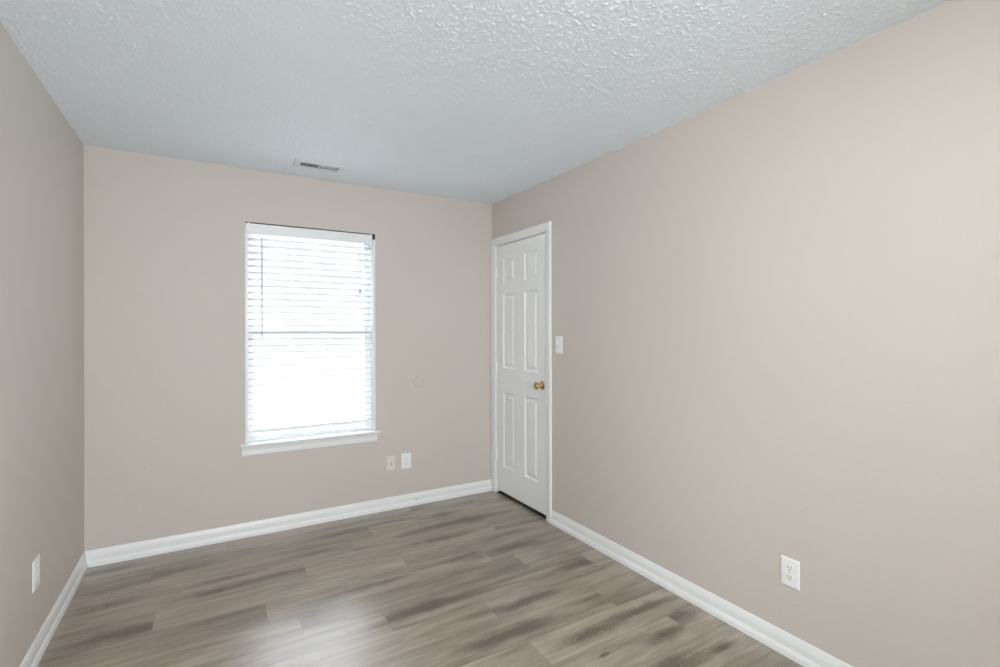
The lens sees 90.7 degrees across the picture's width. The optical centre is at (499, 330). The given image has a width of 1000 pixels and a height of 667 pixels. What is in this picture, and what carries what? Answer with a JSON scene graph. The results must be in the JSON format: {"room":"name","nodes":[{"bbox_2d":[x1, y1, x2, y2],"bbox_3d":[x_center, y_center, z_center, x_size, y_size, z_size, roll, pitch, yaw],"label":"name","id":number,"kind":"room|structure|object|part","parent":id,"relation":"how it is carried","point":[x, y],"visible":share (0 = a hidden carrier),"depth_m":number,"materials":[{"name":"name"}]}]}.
{"room":"empty bedroom","nodes":[
{"label":"empty bedroom","id":0,"kind":"room"},
{"bbox_2d":[0,22,83,666],"bbox_3d":[-1.210,0.146,0.694,0.140,2.440,4.925,0,0,-30],"label":"wall","id":1,"kind":"structure","parent":0,"point":[42,156],"depth_m":2.06,"materials":[{"name":"beige paint"}]},
{"bbox_2d":[32,555,39,592],"bbox_3d":[-1.921,1.007,2.049,0.007,0.124,0.086,0,0,-30],"label":"wall outlet","id":2,"kind":"object","parent":1,"relation":"attached to","point":[36,563],"visible":1,"depth_m":2.04,"materials":[{"name":"white plastic"}]},
{"bbox_2d":[19,551,87,666],"bbox_3d":[-1.140,1.320,0.734,0.018,0.094,4.925,0,0,-30],"label":"baseboard","id":3,"kind":"structure","parent":1,"relation":"attached to","point":[34,655],"depth_m":2.26,"materials":[{"name":"white paint"}]},
{"bbox_2d":[84,145,491,550],"bbox_3d":[-1.268,0.147,3.600,2.990,2.440,0.140,0,0,-30],"label":"wall","id":4,"kind":"structure","parent":0,"point":[164,237],"depth_m":3.21,"materials":[{"name":"beige paint"}]},
{"bbox_2d":[85,479,491,567],"bbox_3d":[-1.233,1.320,3.527,2.692,0.094,0.018,0,0,-30],"label":"baseboard","id":5,"kind":"structure","parent":4,"relation":"attached to","point":[119,553],"depth_m":3.34,"materials":[{"name":"white paint"}]},
{"bbox_2d":[240,222,379,456],"bbox_3d":[-1.337,0.056,3.530,0.925,1.554,0.184,0,0,-30],"label":"window","id":6,"kind":"structure","parent":4,"relation":"in","point":[269,442],"depth_m":3.54,"materials":[{"name":"white plastic"}]},
{"bbox_3d":[-1.374,-0.331,3.597,0.822,0.732,0.026,0,0,-30],"label":"sash","id":7,"kind":"part","parent":6,"relation":"part of","materials":[{"name":"white glass"}]},
{"bbox_2d":[245,222,371,432],"bbox_3d":[-1.334,-0.015,3.510,0.847,1.404,0.079,0,0,-30],"label":"window blind","id":8,"kind":"object","parent":6,"relation":"attached to","point":[250,228],"visible":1,"depth_m":3.50,"materials":[{"name":"white plastic"}]},
{"bbox_3d":[-1.329,0.677,3.525,0.826,0.020,0.050,0,0,-30],"label":"rail","id":9,"kind":"part","parent":8,"relation":"part of","materials":[{"name":"white plastic"}]},
{"bbox_3d":[-1.359,0.363,3.574,0.822,0.729,0.026,0,0,-30],"label":"sash","id":10,"kind":"part","parent":6,"relation":"part of","materials":[{"name":"white glass"}]},
{"bbox_2d":[387,455,394,470],"bbox_3d":[-0.832,1.014,3.770,0.065,0.109,0.006,0,0,-30],"label":"jack plate","id":11,"kind":"object","parent":4,"relation":"attached to","point":[390,459],"visible":1,"depth_m":3.77,"materials":[{"name":"beige plastic"}]},
{"bbox_2d":[401,453,410,468],"bbox_3d":[-0.727,1.012,3.832,0.078,0.118,0.007,0,0,-30],"label":"wall outlet","id":12,"kind":"object","parent":4,"relation":"attached to","point":[406,457],"visible":1,"depth_m":3.83,"materials":[{"name":"white plastic"}]},
{"bbox_2d":[37,491,802,666],"bbox_3d":[0.175,1.379,1.509,3.070,0.030,4.925,0,0,-30],"label":"floor","id":13,"kind":"structure","parent":0,"point":[484,579],"depth_m":2.44,"materials":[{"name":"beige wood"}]},
{"bbox_2d":[0,0,949,204],"bbox_3d":[0.015,-1.122,1.417,2.990,0.108,5.205,0,0,-30],"label":"ceiling","id":14,"kind":"structure","parent":0,"point":[480,101],"depth_m":2.06,"materials":[{"name":"white paint"}]},
{"bbox_2d":[292,158,345,173],"bbox_3d":[-1.181,-1.193,3.228,0.313,0.261,0.164,0,0,-30],"label":"ceiling vent","id":15,"kind":"object","parent":14,"relation":"in","point":[338,169],"visible":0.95,"depth_m":3.22,"materials":[{"name":"white metal"}]},
{"bbox_2d":[492,0,999,666],"bbox_3d":[1.312,0.141,2.263,0.380,2.440,5.068,0,0,-30],"label":"wall","id":16,"kind":"structure","parent":0,"point":[776,304],"depth_m":1.99,"materials":[{"name":"beige paint"}]},
{"bbox_2d":[495,233,545,514],"bbox_3d":[0.136,0.317,3.855,0.104,2.034,0.722,0,0,-30],"label":"door","id":17,"kind":"structure","parent":16,"relation":"in","point":[520,272],"depth_m":3.83,"materials":[{"name":"white paint"}]},
{"bbox_3d":[0.278,0.401,3.581,0.068,0.067,0.067,0,0,-30],"label":"knob","id":18,"kind":"part","parent":17,"relation":"part of","materials":[{"name":"gold metal"}]},
{"bbox_2d":[491,221,551,522],"bbox_3d":[0.287,0.297,3.939,0.346,2.134,0.842,0,0,-30],"label":"trim","id":19,"kind":"structure","parent":16,"relation":"attached to","point":[542,228],"depth_m":3.69,"materials":[{"name":"white paint"}]},
{"bbox_2d":[556,336,562,353],"bbox_3d":[0.400,0.101,3.416,0.021,0.120,0.076,0,0,-30],"label":"light switch","id":20,"kind":"object","parent":16,"relation":"attached to","point":[559,339],"visible":1,"depth_m":3.41,"materials":[{"name":"white plastic"}]},
{"bbox_2d":[551,510,852,666],"bbox_3d":[1.397,1.314,1.732,0.018,0.094,4.069,0,0,-30],"label":"baseboard","id":21,"kind":"structure","parent":16,"relation":"attached to","point":[777,639],"depth_m":2.38,"materials":[{"name":"white paint"}]},
{"bbox_2d":[781,555,799,590],"bbox_3d":[1.209,1.011,2.060,0.007,0.119,0.076,0,0,-30],"label":"wall outlet","id":22,"kind":"object","parent":16,"relation":"attached to","point":[790,568],"visible":1,"depth_m":2.06,"materials":[{"name":"white plastic"}]},
{"bbox_2d":[785,573,793,581],"bbox_3d":[1.207,1.030,2.059,0.002,0.028,0.034,0,0,-30],"label":"receptacle","id":23,"kind":"object","parent":22,"relation":"attached to","point":[789,577],"depth_m":2.06,"materials":[{"name":"white plastic"}]},
{"bbox_2d":[785,564,793,571],"bbox_3d":[1.206,0.991,2.059,0.002,0.028,0.034,0,0,-30],"label":"receptacle","id":24,"kind":"object","parent":22,"relation":"attached to","point":[788,567],"depth_m":2.06,"materials":[{"name":"white plastic"}]}
]}

